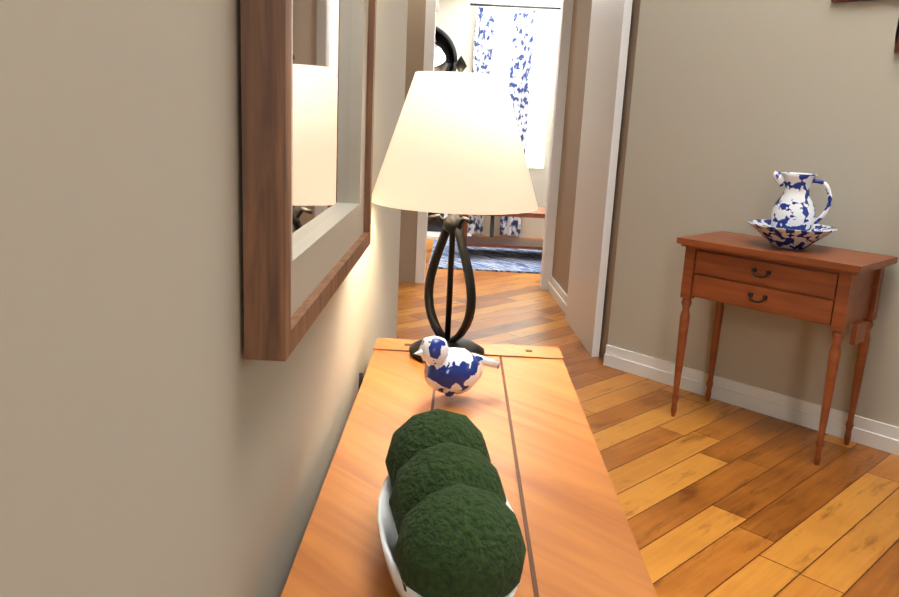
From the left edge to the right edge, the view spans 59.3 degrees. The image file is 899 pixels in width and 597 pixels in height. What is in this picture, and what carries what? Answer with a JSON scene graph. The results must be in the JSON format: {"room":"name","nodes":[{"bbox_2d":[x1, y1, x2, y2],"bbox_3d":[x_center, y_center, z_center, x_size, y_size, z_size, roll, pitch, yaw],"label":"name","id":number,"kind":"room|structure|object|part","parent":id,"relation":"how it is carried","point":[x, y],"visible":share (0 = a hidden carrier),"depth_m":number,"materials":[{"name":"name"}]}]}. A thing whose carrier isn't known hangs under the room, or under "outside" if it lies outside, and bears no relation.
{"room":"entrance hallway","nodes":[
{"label":"entrance hallway","id":0,"kind":"room"},
{"bbox_2d":[0,0,403,596],"bbox_3d":[-0.200,-1.337,-1.077,0.150,5.600,6.240,3,13,0],"label":"wall","id":1,"kind":"structure","parent":0,"point":[160,436],"depth_m":0.48,"materials":[{"name":"beige paint"}]},
{"bbox_2d":[240,0,376,360],"bbox_3d":[-0.136,-0.440,0.912,0.036,0.865,0.650,3,13,0],"label":"mirror","id":2,"kind":"object","parent":1,"relation":"attached to","point":[307,81],"visible":1,"depth_m":0.83,"materials":[{"name":"brown wood"}]},
{"bbox_2d":[260,0,358,260],"bbox_3d":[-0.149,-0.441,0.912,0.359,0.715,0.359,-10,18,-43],"label":"mirror glass","id":3,"kind":"object","parent":2,"relation":"attached to","point":[325,194],"depth_m":0.98,"materials":[{"name":"white"}]},
{"bbox_2d":[358,373,362,391],"bbox_3d":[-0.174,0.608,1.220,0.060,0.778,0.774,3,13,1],"label":"electrical outlet plate","id":4,"kind":"object","parent":1,"relation":"attached to","point":[360,378],"visible":0.15,"depth_m":1.50,"materials":[{"name":"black plastic"}]},
{"bbox_2d":[393,0,407,338],"bbox_3d":[-0.992,-2.106,2.039,1.850,5.600,0.150,3,13,0],"label":"wall","id":5,"kind":"structure","parent":0,"point":[399,210],"depth_m":2.42,"materials":[{"name":"beige paint"}]},
{"bbox_2d":[399,0,425,282],"bbox_3d":[-1.043,-1.510,5.768,1.760,2.740,0.120,3,13,0],"label":"wall","id":6,"kind":"structure","parent":0,"point":[414,64],"depth_m":5.67,"materials":[{"name":"beige paint"}]},
{"bbox_2d":[489,216,494,236],"bbox_3d":[0.442,-0.900,8.029,0.400,0.640,0.400,-10,18,-43],"label":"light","id":7,"kind":"object","parent":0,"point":[492,226],"depth_m":8.05,"materials":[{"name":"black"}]},
{"bbox_2d":[436,0,560,237],"bbox_3d":[0.621,-2.015,8.280,6.200,2.740,0.100,3,13,0],"label":"wall","id":8,"kind":"structure","parent":0,"point":[455,21],"depth_m":8.09,"materials":[{"name":"beige paint"}]},
{"bbox_2d":[434,26,456,71],"bbox_3d":[-0.281,-2.437,8.090,0.727,0.725,0.050,3,13,0],"label":"round mirror","id":9,"kind":"object","parent":8,"relation":"attached to","point":[445,57],"visible":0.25,"depth_m":8.07,"materials":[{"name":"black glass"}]},
{"bbox_2d":[470,3,560,9],"bbox_3d":[0.685,-2.926,7.923,0.960,0.021,0.024,3,13,0],"label":"curtain rod","id":10,"kind":"object","parent":8,"relation":"attached to","point":[514,6],"visible":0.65,"depth_m":7.91,"materials":[{"name":"black"}]},
{"bbox_2d":[467,7,495,233],"bbox_3d":[0.309,-1.810,8.194,0.148,2.290,0.148,-10,18,-43],"label":"curtain","id":11,"kind":"object","parent":10,"relation":"hanging from","point":[483,39],"visible":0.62,"depth_m":8.02,"materials":[{"name":"white fabric"}]},
{"bbox_2d":[499,8,534,235],"bbox_3d":[0.699,-1.792,8.197,0.220,2.290,0.060,3,13,0],"label":"curtain","id":12,"kind":"object","parent":10,"relation":"hanging from","point":[521,54],"visible":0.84,"depth_m":8.08,"materials":[{"name":"white fabric"}]},
{"bbox_2d":[492,16,553,167],"bbox_3d":[0.676,-2.126,8.191,0.700,1.500,0.020,3,13,0],"label":"window","id":13,"kind":"structure","parent":8,"relation":"in","point":[539,84],"depth_m":8.13,"materials":[{"name":"white glass"}]},
{"bbox_2d":[552,0,640,360],"bbox_3d":[0.918,-1.190,4.811,0.100,2.740,1.827,2,13,-3],"label":"wall","id":14,"kind":"structure","parent":0,"point":[579,40],"depth_m":5.24,"materials":[{"name":"beige paint"}]},
{"bbox_2d":[548,276,566,313],"bbox_3d":[0.774,-0.028,5.594,0.024,0.110,0.827,2,13,-3],"label":"baseboard","id":15,"kind":"structure","parent":14,"relation":"attached to","point":[557,292],"depth_m":5.60,"materials":[{"name":"white paint"}]},
{"bbox_2d":[565,0,632,356],"bbox_3d":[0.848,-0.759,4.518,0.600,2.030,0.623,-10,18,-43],"label":"door frame","id":16,"kind":"structure","parent":14,"relation":"attached to","point":[609,32],"depth_m":4.37,"materials":[{"name":"white paint"}]},
{"bbox_2d":[397,235,898,596],"bbox_3d":[1.632,0.443,4.216,17.000,0.104,16.000,-10,18,-43],"label":"floor","id":17,"kind":"structure","parent":0,"point":[717,498],"depth_m":2.94,"materials":[{"name":"brown wood"}]},
{"bbox_2d":[427,212,471,239],"bbox_3d":[-0.205,-1.244,8.192,0.930,1.200,0.450,3,13,0],"label":"fireplace","id":18,"kind":"object","parent":17,"relation":"on","point":[434,227],"visible":0.04,"depth_m":8.41,"materials":[{"name":"white paint"}]},
{"bbox_2d":[281,338,657,596],"bbox_3d":[0.012,0.605,1.276,0.394,0.794,1.090,3,13,0],"label":"console table","id":19,"kind":"object","parent":17,"relation":"on","point":[520,408],"visible":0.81,"depth_m":1.07,"materials":[{"name":"brown wood"}]},
{"bbox_2d":[377,408,525,596],"bbox_3d":[-0.001,0.224,0.854,0.248,0.139,0.293,-10,18,-43],"label":"moss bowl","id":20,"kind":"object","parent":19,"relation":"on","point":[448,524],"visible":1,"depth_m":0.74,"materials":[{"name":"white ceramic"}]},
{"bbox_2d":[372,55,537,361],"bbox_3d":[0.008,-0.172,1.557,0.330,0.590,0.330,-10,18,-43],"label":"table lamp","id":21,"kind":"object","parent":19,"relation":"on","point":[455,151],"visible":0.88,"depth_m":1.43,"materials":[{"name":"beige fabric"}]},
{"bbox_3d":[0.015,-0.306,1.526,0.330,0.245,0.330,-10,18,-43],"label":"lamp shade","id":22,"kind":"part","parent":21,"relation":"part of","materials":[{"name":"beige fabric"}]},
{"bbox_2d":[414,336,500,397],"bbox_3d":[0.011,0.115,1.366,0.173,0.118,0.083,-10,18,-43],"label":"bird figurine","id":23,"kind":"object","parent":19,"relation":"on","point":[450,371],"visible":0.94,"depth_m":1.33,"materials":[{"name":"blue ceramic"}]},
{"bbox_2d":[428,239,541,273],"bbox_3d":[0.932,-0.374,7.321,2.200,0.012,1.500,3,13,0],"label":"rug","id":24,"kind":"object","parent":17,"relation":"on","point":[506,260],"visible":0.36,"depth_m":7.08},
{"bbox_2d":[461,207,545,249],"bbox_3d":[0.594,-0.618,7.322,1.000,0.426,0.550,3,13,0],"label":"coffee table","id":25,"kind":"object","parent":24,"relation":"on","point":[513,243],"visible":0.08,"depth_m":7.17,"materials":[{"name":"brown wood"}]},
{"bbox_2d":[671,231,897,464],"bbox_3d":[1.346,0.177,3.321,0.400,0.800,0.740,-10,18,-43],"label":"table","id":26,"kind":"object","parent":17,"relation":"on","point":[838,290],"visible":1,"depth_m":3.12,"materials":[{"name":"brown wood"}]},
{"bbox_2d":[747,171,837,249],"bbox_3d":[1.386,-0.356,3.181,0.338,0.301,0.338,-10,18,-43],"label":"pitcher","id":27,"kind":"object","parent":26,"relation":"on","point":[792,222],"visible":1,"depth_m":3.12,"materials":[{"name":"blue ceramic"}]},
{"bbox_2d":[607,0,898,426],"bbox_3d":[1.383,-0.881,3.502,0.104,2.780,2.115,-10,18,-43],"label":"wall","id":28,"kind":"structure","parent":0,"point":[735,105],"depth_m":3.50,"materials":[{"name":"beige paint"}]},
{"bbox_2d":[603,345,898,455],"bbox_3d":[1.420,0.466,3.621,0.024,0.110,1.700,-10,18,-43],"label":"baseboard","id":29,"kind":"structure","parent":28,"relation":"attached to","point":[874,434],"depth_m":3.61,"materials":[{"name":"white paint"}]},
{"bbox_3d":[0.904,-1.057,3.624,2.887,3.021,6.222,-10,18,-43],"label":"steps","id":30,"kind":"structure","parent":0,"visible":0},
{"bbox_2d":[831,0,898,52],"bbox_3d":[1.702,-0.910,2.723,3.005,3.221,4.127,-10,18,-43],"label":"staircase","id":31,"kind":"structure","parent":30,"relation":"attached to","point":[896,49],"depth_m":3.04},
{"bbox_3d":[0.390,-2.558,5.497,0.792,0.440,0.792,-10,18,-43],"label":"wall","id":32,"kind":"structure","parent":0,"visible":0},
{"bbox_2d":[415,0,573,289],"bbox_3d":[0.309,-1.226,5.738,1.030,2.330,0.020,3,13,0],"label":"trim","id":33,"kind":"structure","parent":32,"relation":"attached to","point":[564,50],"depth_m":5.73,"materials":[{"name":"white paint"}]}
]}

